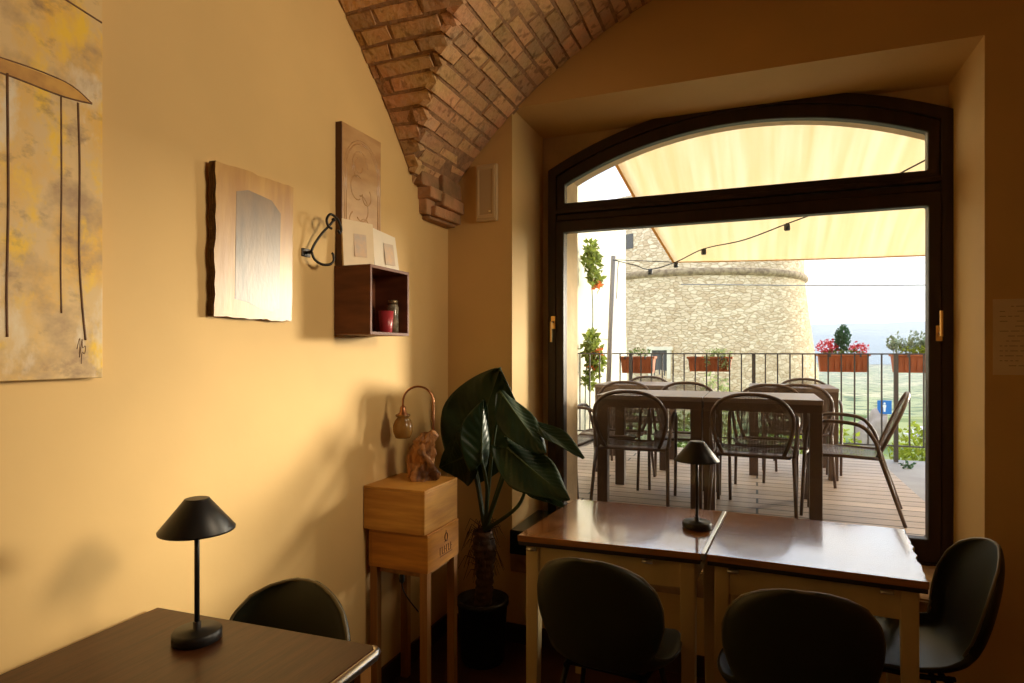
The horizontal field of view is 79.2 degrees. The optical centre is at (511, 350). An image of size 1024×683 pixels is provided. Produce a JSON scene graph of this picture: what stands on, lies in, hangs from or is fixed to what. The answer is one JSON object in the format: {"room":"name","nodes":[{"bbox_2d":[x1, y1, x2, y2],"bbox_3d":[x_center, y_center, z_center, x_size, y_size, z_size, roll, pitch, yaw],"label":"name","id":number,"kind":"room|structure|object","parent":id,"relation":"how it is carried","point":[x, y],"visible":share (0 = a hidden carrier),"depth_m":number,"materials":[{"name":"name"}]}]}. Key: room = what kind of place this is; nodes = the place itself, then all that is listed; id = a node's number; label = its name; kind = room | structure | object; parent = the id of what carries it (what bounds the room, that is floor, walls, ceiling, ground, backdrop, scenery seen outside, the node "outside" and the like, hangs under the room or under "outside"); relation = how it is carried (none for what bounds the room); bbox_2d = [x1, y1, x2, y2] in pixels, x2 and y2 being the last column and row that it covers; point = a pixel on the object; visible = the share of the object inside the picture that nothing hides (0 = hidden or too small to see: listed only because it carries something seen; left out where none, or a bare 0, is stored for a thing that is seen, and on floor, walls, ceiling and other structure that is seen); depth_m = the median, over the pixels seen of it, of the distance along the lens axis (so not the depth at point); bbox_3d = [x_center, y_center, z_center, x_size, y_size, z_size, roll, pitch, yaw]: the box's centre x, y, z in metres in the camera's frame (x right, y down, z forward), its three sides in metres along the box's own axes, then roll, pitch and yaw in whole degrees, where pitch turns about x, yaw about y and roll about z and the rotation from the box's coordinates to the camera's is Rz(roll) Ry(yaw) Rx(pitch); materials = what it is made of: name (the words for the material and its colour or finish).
{"room":"restaurant","nodes":[
{"label":"restaurant","id":0,"kind":"room"},
{"bbox_2d":[0,0,447,674],"bbox_3d":[-1.344,-0.405,1.137,0.300,3.750,6.286,0,0,22],"label":"wall","id":1,"kind":"structure","parent":0,"point":[284,426],"depth_m":1.85,"materials":[{"name":"paint"}]},
{"bbox_2d":[0,0,101,381],"bbox_3d":[-1.176,-0.542,1.111,0.031,1.215,0.880,0,0,22],"label":"canvas painting","id":2,"kind":"object","parent":1,"relation":"attached to","point":[51,50],"visible":1,"depth_m":1.40},
{"bbox_2d":[207,160,292,320],"bbox_3d":[-0.828,-0.333,1.981,0.028,0.465,0.332,1,0,22],"label":"picture","id":3,"kind":"object","parent":1,"relation":"attached to","point":[250,244],"visible":1,"depth_m":1.95,"materials":[{"name":"brown wood"}]},
{"bbox_2d":[301,213,342,265],"bbox_3d":[-0.690,-0.408,2.262,0.156,0.198,0.046,0,0,-34],"label":"coat hook","id":4,"kind":"object","parent":1,"relation":"attached to","point":[305,252],"visible":1,"depth_m":2.25,"materials":[{"name":"metal"}]},
{"bbox_2d":[334,264,408,335],"bbox_3d":[-0.558,-0.195,2.487,0.165,0.266,0.278,0,0,22],"label":"box shelf","id":5,"kind":"object","parent":1,"relation":"attached to","point":[361,291],"visible":0.98,"depth_m":2.38,"materials":[{"name":"brown wood"}]},
{"bbox_2d":[342,218,373,265],"bbox_3d":[-0.606,-0.420,2.432,0.136,0.183,0.026,0,0,-44],"label":"card","id":6,"kind":"object","parent":5,"relation":"on","point":[357,237],"visible":0.89,"depth_m":2.42,"materials":[{"name":"beige paper"}]},
{"bbox_2d":[354,233,366,257],"bbox_3d":[-0.595,-0.414,2.431,0.055,0.090,0.011,0,0,-44],"label":"print","id":7,"kind":"object","parent":6,"relation":"attached to","point":[360,239],"depth_m":2.43},
{"bbox_2d":[336,121,380,265],"bbox_3d":[-0.619,-0.608,2.515,0.032,0.558,0.268,0,0,22],"label":"icon panel","id":8,"kind":"object","parent":5,"relation":"on","point":[358,155],"visible":0.71,"depth_m":2.47,"materials":[{"name":"brown wood"}]},
{"bbox_2d":[373,228,398,269],"bbox_3d":[-0.535,-0.417,2.585,0.041,0.176,0.156,0,0,30],"label":"card","id":9,"kind":"object","parent":5,"relation":"on","point":[385,252],"visible":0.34,"depth_m":2.57,"materials":[{"name":"beige paper"}]},
{"bbox_2d":[383,243,394,265],"bbox_3d":[-0.514,-0.404,2.596,0.014,0.090,0.060,0,0,30],"label":"print","id":10,"kind":"object","parent":9,"relation":"attached to","point":[388,248],"depth_m":2.59},
{"bbox_2d":[378,311,393,331],"bbox_3d":[-0.513,-0.118,2.521,0.062,0.088,0.062,0,0,22],"label":"cup","id":11,"kind":"object","parent":5,"relation":"on","point":[385,317],"visible":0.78,"depth_m":2.50,"materials":[{"name":"red ceramic"}]},
{"bbox_2d":[387,300,398,332],"bbox_3d":[-0.494,-0.142,2.569,0.047,0.136,0.047,0,0,22],"label":"glass jar","id":12,"kind":"object","parent":5,"relation":"on","point":[392,304],"visible":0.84,"depth_m":2.55,"materials":[{"name":"clear glass"}]},
{"bbox_2d":[381,613,446,682],"bbox_3d":[-1.343,1.423,0.712,0.014,0.095,5.496,0,0,22],"label":"baseboard","id":13,"kind":"structure","parent":1,"relation":"attached to","point":[391,670],"depth_m":2.91,"materials":[{"name":"brown wood"}]},
{"bbox_2d":[338,0,651,184],"bbox_3d":[0.525,-1.495,0.233,4.440,1.570,6.580,0,0,22],"label":"ceiling","id":14,"kind":"structure","parent":0,"point":[447,75],"depth_m":2.68,"materials":[{"name":"brick"}]},
{"bbox_2d":[392,632,704,682],"bbox_3d":[0.384,1.530,-0.122,4.440,0.120,5.816,0,0,22],"label":"floor","id":15,"kind":"structure","parent":0,"point":[512,669],"depth_m":2.83,"materials":[{"name":"wood"}]},
{"bbox_2d":[0,608,380,682],"bbox_3d":[-0.779,1.080,1.172,0.693,0.780,0.886,0,0,22],"label":"dining table","id":16,"kind":"object","parent":15,"relation":"on","point":[138,649],"visible":1,"depth_m":1.40,"materials":[{"name":"brown wood"}]},
{"bbox_2d":[156,496,235,649],"bbox_3d":[-0.752,0.520,1.478,0.169,0.339,0.169,0,0,22],"label":"table lamp","id":17,"kind":"object","parent":16,"relation":"on","point":[196,518],"visible":1,"depth_m":1.45,"materials":[{"name":"black metal"}]},
{"bbox_2d":[229,578,350,640],"bbox_3d":[-0.666,1.056,1.509,0.450,0.832,0.509,0,0,22],"label":"shell chair","id":18,"kind":"object","parent":15,"relation":"on","point":[302,605],"visible":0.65,"depth_m":1.73,"materials":[{"name":"black plastic"}]},
{"bbox_2d":[370,555,456,682],"bbox_3d":[-0.415,1.181,2.649,0.270,0.577,0.270,0,0,22],"label":"plant stand","id":19,"kind":"object","parent":15,"relation":"on","point":[375,572],"visible":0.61,"depth_m":2.58,"materials":[{"name":"brown wood"}]},
{"bbox_2d":[369,518,457,573],"bbox_3d":[-0.414,0.814,2.648,0.281,0.156,0.275,0,0,22],"label":"crate","id":20,"kind":"object","parent":19,"relation":"on","point":[390,550],"visible":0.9,"depth_m":2.53,"materials":[{"name":"brown wood"}]},
{"bbox_2d":[399,574,418,611],"bbox_3d":[-0.428,0.996,2.581,0.084,0.202,0.021,0,0,-23],"label":"power cable","id":21,"kind":"object","parent":20,"relation":"hanging from","point":[401,577],"visible":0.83,"depth_m":2.56,"materials":[{"name":"black plastic"}]},
{"bbox_2d":[364,473,456,535],"bbox_3d":[-0.428,0.646,2.646,0.287,0.178,0.289,0,0,22],"label":"crate","id":22,"kind":"object","parent":20,"relation":"on","point":[395,503],"visible":1,"depth_m":2.53,"materials":[{"name":"brown wood"}]},
{"bbox_2d":[393,385,440,481],"bbox_3d":[-0.442,0.353,2.701,0.161,0.408,0.252,0,0,-41],"label":"lamp","id":23,"kind":"object","parent":22,"relation":"on","point":[421,455],"visible":1,"depth_m":2.65,"materials":[{"name":"brown wood"}]},
{"bbox_2d":[397,406,408,414],"bbox_3d":[-0.472,0.259,2.678,0.052,0.040,0.052,0,0,22],"label":"socket","id":24,"kind":"object","parent":23,"relation":"attached to","point":[402,408],"depth_m":2.67,"materials":[{"name":"orange metal"}]},
{"bbox_2d":[439,367,584,669],"bbox_3d":[-0.032,0.772,2.809,0.793,1.396,0.428,0,0,22],"label":"potted plant","id":25,"kind":"object","parent":15,"relation":"on","point":[486,432],"visible":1,"depth_m":2.85,"materials":[{"name":"green plant"}]},
{"bbox_2d":[537,557,681,682],"bbox_3d":[0.340,1.056,2.126,0.450,0.832,0.509,0,0,26],"label":"shell chair","id":26,"kind":"object","parent":15,"relation":"on","point":[600,616],"visible":1,"depth_m":1.93,"materials":[{"name":"black plastic"}]},
{"bbox_2d":[518,499,725,682],"bbox_3d":[0.471,1.079,2.492,0.711,0.782,0.650,0,0,22],"label":"cafe table","id":27,"kind":"object","parent":15,"relation":"on","point":[651,542],"visible":0.87,"depth_m":2.32,"materials":[{"name":"brown wood"}]},
{"bbox_2d":[675,440,719,531],"bbox_3d":[0.721,0.520,2.413,0.169,0.339,0.169,0,0,22],"label":"table lamp","id":28,"kind":"object","parent":27,"relation":"on","point":[697,452],"visible":1,"depth_m":2.38,"materials":[{"name":"black metal"}]},
{"bbox_2d":[717,589,885,682],"bbox_3d":[0.862,1.056,1.887,0.450,0.832,0.509,0,0,19],"label":"shell chair","id":29,"kind":"object","parent":15,"relation":"on","point":[768,635],"visible":1,"depth_m":1.68,"materials":[{"name":"black plastic"}]},
{"bbox_2d":[706,512,928,682],"bbox_3d":[1.092,1.080,2.251,0.693,0.780,0.640,0,0,22],"label":"cafe table","id":30,"kind":"object","parent":15,"relation":"on","point":[878,569],"visible":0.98,"depth_m":2.07,"materials":[{"name":"brown wood"}]},
{"bbox_2d":[874,537,1004,682],"bbox_3d":[1.388,1.056,2.158,0.509,0.832,0.450,0,0,18],"label":"shell chair","id":31,"kind":"object","parent":15,"relation":"on","point":[967,583],"visible":0.7,"depth_m":2.15,"materials":[{"name":"black plastic"}]},
{"bbox_2d":[414,0,1023,682],"bbox_3d":[1.463,-0.405,2.624,3.855,3.750,0.843,0,0,22],"label":"wall","id":32,"kind":"structure","parent":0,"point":[668,58],"depth_m":2.75,"materials":[{"name":"paint"}]},
{"bbox_2d":[476,163,497,221],"bbox_3d":[-0.130,-0.810,3.170,0.120,0.292,0.034,0,0,22],"label":"emergency light","id":33,"kind":"object","parent":32,"relation":"attached to","point":[486,174],"visible":1,"depth_m":3.15,"materials":[{"name":"plastic"}]},
{"bbox_2d":[457,613,704,677],"bbox_3d":[1.451,1.423,2.554,3.826,0.095,0.014,0,0,22],"label":"baseboard","id":34,"kind":"structure","parent":32,"relation":"attached to","point":[515,633],"depth_m":3.06,"materials":[{"name":"brown wood"}]},
{"bbox_2d":[548,93,953,565],"bbox_3d":[1.100,-0.115,3.147,1.928,2.330,0.129,0,0,22],"label":"window","id":35,"kind":"structure","parent":32,"relation":"attached to","point":[931,189],"depth_m":2.99,"materials":[{"name":"brown wood"}]},
{"bbox_2d":[993,299,1023,374],"bbox_3d":[1.961,-0.054,2.358,0.212,0.292,0.003,0,0,22],"label":"paper notice","id":36,"kind":"object","parent":32,"relation":"attached to","point":[1008,314],"visible":1,"depth_m":2.38,"materials":[{"name":"beige paper"}]},
{"bbox_2d":[1000,306,1023,365],"bbox_3d":[1.963,-0.057,2.356,0.175,0.231,0.001,0,0,22],"label":"print","id":37,"kind":"object","parent":36,"relation":"attached to","point":[1011,317],"depth_m":2.37,"materials":[{"name":"paper"}]},
{"bbox_2d":[543,85,948,510],"bbox_3d":[1.681,-0.405,3.153,3.840,3.750,0.300,0,0,22],"label":"window recess","id":38,"kind":"structure","parent":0,"point":[556,150],"depth_m":3.58,"materials":[{"name":"paint"}]},
{"bbox_2d":[510,510,553,555],"bbox_3d":[0.257,0.955,3.219,0.412,0.120,0.425,0,0,22],"label":"trim","id":39,"kind":"structure","parent":38,"relation":"attached to","point":[515,548],"depth_m":3.12,"materials":[{"name":"brown wood"}]},
{"label":"outside","id":40,"kind":"structure","parent":0,"visible":0},
{"bbox_2d":[811,321,924,334],"bbox_3d":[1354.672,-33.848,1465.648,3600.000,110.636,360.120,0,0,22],"label":"hills","id":41,"kind":"structure","parent":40,"point":[902,327],"depth_m":1665.99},
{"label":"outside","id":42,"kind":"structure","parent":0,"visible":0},
{"bbox_2d":[812,331,924,363],"bbox_3d":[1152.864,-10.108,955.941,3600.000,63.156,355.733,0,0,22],"label":"hills","id":43,"kind":"structure","parent":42,"point":[876,340],"depth_m":1133.33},
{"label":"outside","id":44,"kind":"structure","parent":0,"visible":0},
{"bbox_2d":[681,284,924,285],"bbox_3d":[13.135,-1.923,14.159,18.002,0.642,0.032,0,0,22],"label":"overhead wire","id":45,"kind":"object","parent":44,"point":[681,284],"visible":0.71,"depth_m":16.31,"materials":[{"name":"grey metal"}]},
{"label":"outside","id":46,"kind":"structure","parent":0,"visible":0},
{"bbox_2d":[633,409,924,460],"bbox_3d":[48.977,12.472,123.702,694.000,22.226,253.909,0,0,22],"label":"bank","id":47,"kind":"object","parent":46,"point":[904,422],"visible":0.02,"depth_m":14.91,"materials":[{"name":"green plant"}]},
{"bbox_2d":[578,184,628,441],"bbox_3d":[0.514,0.120,6.814,0.538,3.900,5.650,0,0,22],"label":"wall","id":48,"kind":"structure","parent":47,"relation":"on","point":[610,243],"depth_m":7.67,"materials":[{"name":"paint"}]},
{"bbox_2d":[578,237,606,429],"bbox_3d":[0.880,-0.171,6.580,0.326,2.082,0.479,0,0,22],"label":"vine","id":49,"kind":"object","parent":48,"relation":"attached to","point":[593,258],"visible":0.89,"depth_m":6.51,"materials":[{"name":"green plant"}]},
{"bbox_2d":[656,411,689,447],"bbox_3d":[1.781,1.070,6.823,0.496,1.022,0.524,0,0,-25],"label":"shrub","id":50,"kind":"object","parent":47,"relation":"on","point":[679,444],"visible":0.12,"depth_m":6.79,"materials":[{"name":"green plant"}]},
{"bbox_2d":[617,195,818,411],"bbox_3d":[8.338,1.970,28.857,13.500,17.000,13.500,0,0,22],"label":"stone tower","id":51,"kind":"structure","parent":47,"relation":"on","point":[664,315],"depth_m":24.19,"materials":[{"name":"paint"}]},
{"bbox_2d":[701,372,740,442],"bbox_3d":[2.162,0.889,6.620,0.564,1.364,0.498,0,0,-42],"label":"shrub","id":52,"kind":"object","parent":47,"relation":"on","point":[721,387],"visible":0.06,"depth_m":6.57,"materials":[{"name":"green plant"}]},
{"bbox_2d":[792,424,862,455],"bbox_3d":[3.086,1.111,6.127,0.717,0.838,0.551,0,0,22],"label":"shrub","id":53,"kind":"object","parent":47,"relation":"on","point":[845,433],"visible":0.07,"depth_m":6.03,"materials":[{"name":"green plant"}]},
{"bbox_2d":[850,408,889,446],"bbox_3d":[6.085,1.468,10.489,0.609,1.020,0.582,0,0,22],"label":"boulder","id":54,"kind":"object","parent":47,"relation":"on","point":[874,416],"visible":0.38,"depth_m":10.33,"materials":[{"name":"grey stone"}]},
{"bbox_2d":[877,400,891,413],"bbox_3d":[6.265,1.325,10.417,0.210,0.990,0.053,0,0,22],"label":"road sign","id":55,"kind":"object","parent":47,"relation":"on","point":[887,405],"visible":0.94,"depth_m":10.39,"materials":[{"name":"blue metal"}]},
{"bbox_2d":[883,421,924,460],"bbox_3d":[3.902,1.130,5.824,0.671,0.961,0.556,0,0,22],"label":"shrub","id":56,"kind":"object","parent":47,"relation":"on","point":[907,452],"visible":0.2,"depth_m":5.83,"materials":[{"name":"green plant"}]},
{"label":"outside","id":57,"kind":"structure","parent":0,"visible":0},
{"bbox_2d":[816,363,922,416],"bbox_3d":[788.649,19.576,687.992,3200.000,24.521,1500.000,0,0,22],"label":"valley","id":58,"kind":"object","parent":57,"point":[874,369],"visible":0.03,"depth_m":456.12,"materials":[{"name":"green plant"}]},
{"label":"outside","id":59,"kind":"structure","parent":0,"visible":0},
{"bbox_2d":[578,442,924,535],"bbox_3d":[1.468,1.017,4.807,2.790,0.120,2.620,0,0,22],"label":"deck","id":60,"kind":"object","parent":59,"point":[862,495],"visible":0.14,"depth_m":4.19,"materials":[{"name":"brown wood"}]},
{"bbox_2d":[578,406,593,498],"bbox_3d":[0.273,0.596,4.221,0.561,0.729,0.495,0,0,27],"label":"chair","id":61,"kind":"object","parent":60,"relation":"on","point":[590,439],"visible":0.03,"depth_m":4.21,"materials":[{"name":"brown metal"}]},
{"bbox_2d":[606,256,615,381],"bbox_3d":[0.971,0.007,6.155,0.123,1.902,0.047,0,0,22],"label":"post","id":62,"kind":"object","parent":60,"relation":"on","point":[612,271],"visible":0.66,"depth_m":6.13,"materials":[{"name":"white metal"}]},
{"bbox_2d":[613,216,808,284],"label":"string lights","id":63,"kind":"object","parent":62,"relation":"hanging from","point":[786,228],"depth_m":5.35},
{"bbox_2d":[701,248,705,254],"bbox_3d":[1.662,-0.863,5.365,0.044,0.055,0.043,0,0,22],"label":"bulb socket","id":64,"kind":"object","parent":63,"relation":"attached to","point":[703,251],"depth_m":5.35,"materials":[{"name":"black plastic"}]},
{"bbox_2d":[784,223,789,230],"bbox_3d":[2.032,-0.917,4.573,0.044,0.055,0.043,0,0,22],"label":"bulb socket","id":65,"kind":"object","parent":63,"relation":"attached to","point":[786,226],"depth_m":4.56,"materials":[{"name":"black plastic"}]},
{"bbox_2d":[615,125,924,262],"bbox_3d":[2.642,-1.199,4.237,4.434,0.863,2.390,0,0,22],"label":"awning","id":66,"kind":"object","parent":62,"relation":"attached to","point":[766,155],"visible":0.43,"depth_m":4.48,"materials":[{"name":"fabric"}]},
{"bbox_2d":[900,160,924,172],"label":"string lights","id":67,"kind":"object","parent":62,"relation":"hanging from","point":[923,160],"depth_m":3.63},
{"bbox_2d":[578,381,655,490],"bbox_3d":[0.774,0.596,4.593,0.495,0.729,0.561,0,0,26],"label":"chair","id":68,"kind":"object","parent":60,"relation":"on","point":[634,385],"visible":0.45,"depth_m":4.70,"materials":[{"name":"brown metal"}]},
{"bbox_2d":[589,390,677,506],"bbox_3d":[0.774,0.596,3.920,0.495,0.729,0.561,0,0,20],"label":"chair","id":69,"kind":"object","parent":60,"relation":"on","point":[666,444],"visible":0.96,"depth_m":3.74,"materials":[{"name":"brown metal"}]},
{"bbox_2d":[595,381,676,470],"bbox_3d":[1.079,0.617,5.332,0.600,0.680,0.610,0,0,22],"label":"table","id":70,"kind":"object","parent":60,"relation":"on","point":[651,385],"visible":0.25,"depth_m":5.13,"materials":[{"name":"brown wood"}]},
{"bbox_2d":[610,376,666,460],"bbox_3d":[1.184,0.596,5.571,0.495,0.729,0.561,0,0,22],"label":"chair","id":71,"kind":"object","parent":60,"relation":"on","point":[656,378],"visible":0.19,"depth_m":5.77,"materials":[{"name":"brown metal"}]},
{"bbox_2d":[597,389,708,508],"bbox_3d":[0.950,0.617,4.104,0.645,0.680,0.610,0,0,22],"label":"table","id":72,"kind":"object","parent":60,"relation":"on","point":[671,399],"visible":0.61,"depth_m":3.92,"materials":[{"name":"brown wood"}]},
{"bbox_2d":[647,381,721,494],"bbox_3d":[1.246,0.596,4.449,0.495,0.729,0.561,0,0,18],"label":"chair","id":73,"kind":"object","parent":60,"relation":"on","point":[702,387],"visible":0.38,"depth_m":4.60,"materials":[{"name":"brown metal"}]},
{"bbox_2d":[578,353,924,461],"bbox_3d":[3.061,0.488,5.456,5.175,0.937,0.040,0,0,22],"label":"balcony railing","id":74,"kind":"object","parent":60,"relation":"on","point":[895,445],"visible":0.42,"depth_m":5.51,"materials":[{"name":"black metal"}]},
{"bbox_2d":[621,347,656,372],"bbox_3d":[1.273,0.092,6.285,0.354,0.267,0.280,0,0,22],"label":"flower box","id":75,"kind":"object","parent":74,"relation":"attached to","point":[646,360],"visible":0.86,"depth_m":6.26,"materials":[{"name":"ceramic"}]},
{"bbox_2d":[687,348,732,371],"bbox_3d":[1.926,0.083,6.027,0.428,0.235,0.282,0,0,22],"label":"flower box","id":76,"kind":"object","parent":74,"relation":"attached to","point":[711,359],"visible":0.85,"depth_m":6.00,"materials":[{"name":"ceramic"}]},
{"bbox_2d":[814,324,870,371],"bbox_3d":[2.991,-0.031,5.608,0.458,0.442,0.287,0,0,22],"label":"flower box","id":77,"kind":"object","parent":74,"relation":"attached to","point":[834,360],"visible":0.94,"depth_m":5.61,"materials":[{"name":"ceramic"}]},
{"bbox_2d":[886,330,924,372],"bbox_3d":[3.572,-0.001,5.375,0.561,0.381,0.280,0,0,22],"label":"flower box","id":78,"kind":"object","parent":74,"relation":"attached to","point":[916,360],"visible":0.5,"depth_m":5.42,"materials":[{"name":"ceramic"}]},
{"bbox_2d":[707,393,799,518],"bbox_3d":[1.430,0.596,3.660,0.495,0.729,0.561,0,0,25],"label":"chair","id":79,"kind":"object","parent":60,"relation":"on","point":[785,451],"visible":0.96,"depth_m":3.48,"materials":[{"name":"brown metal"}]},
{"bbox_2d":[703,391,822,520],"bbox_3d":[1.554,0.617,3.864,0.645,0.680,0.610,0,0,22],"label":"table","id":80,"kind":"object","parent":60,"relation":"on","point":[804,403],"visible":0.7,"depth_m":3.52,"materials":[{"name":"brown wood"}]},
{"bbox_2d":[728,384,808,506],"bbox_3d":[1.723,0.596,4.142,0.495,0.729,0.561,0,0,24],"label":"chair","id":81,"kind":"object","parent":60,"relation":"on","point":[779,387],"visible":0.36,"depth_m":4.29,"materials":[{"name":"brown metal"}]},
{"bbox_2d":[749,383,838,480],"bbox_3d":[2.224,0.617,4.938,0.620,0.680,0.620,0,0,22],"label":"table","id":82,"kind":"object","parent":60,"relation":"on","point":[833,391],"visible":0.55,"depth_m":4.58,"materials":[{"name":"brown wood"}]},
{"bbox_2d":[762,384,836,488],"bbox_3d":[2.124,0.596,4.617,0.495,0.729,0.561,0,0,22],"label":"chair","id":83,"kind":"object","parent":60,"relation":"on","point":[798,387],"visible":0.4,"depth_m":4.39,"materials":[{"name":"brown metal"}]},
{"bbox_2d":[773,378,842,475],"bbox_3d":[2.411,0.596,5.085,0.495,0.729,0.561,0,0,22],"label":"chair","id":84,"kind":"object","parent":60,"relation":"on","point":[794,380],"visible":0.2,"depth_m":4.92,"materials":[{"name":"brown metal"}]},
{"bbox_2d":[800,391,910,527],"bbox_3d":[2.034,0.596,3.671,0.561,0.729,0.495,0,0,30],"label":"chair","id":85,"kind":"object","parent":60,"relation":"on","point":[905,397],"visible":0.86,"depth_m":3.59,"materials":[{"name":"brown metal"}]},
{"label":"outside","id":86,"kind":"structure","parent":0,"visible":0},
{"bbox_2d":[885,459,924,500],"bbox_3d":[4.257,1.028,3.703,3.210,0.138,2.620,0,0,22],"label":"paving","id":87,"kind":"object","parent":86,"point":[914,478],"depth_m":4.81,"materials":[{"name":"grey concrete"}]},
{"bbox_2d":[898,460,915,468],"bbox_3d":[3.229,0.933,5.062,0.099,0.075,0.137,0,0,-11],"label":"weed","id":88,"kind":"object","parent":87,"relation":"on","point":[905,465],"visible":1,"depth_m":5.05,"materials":[{"name":"green plant"}]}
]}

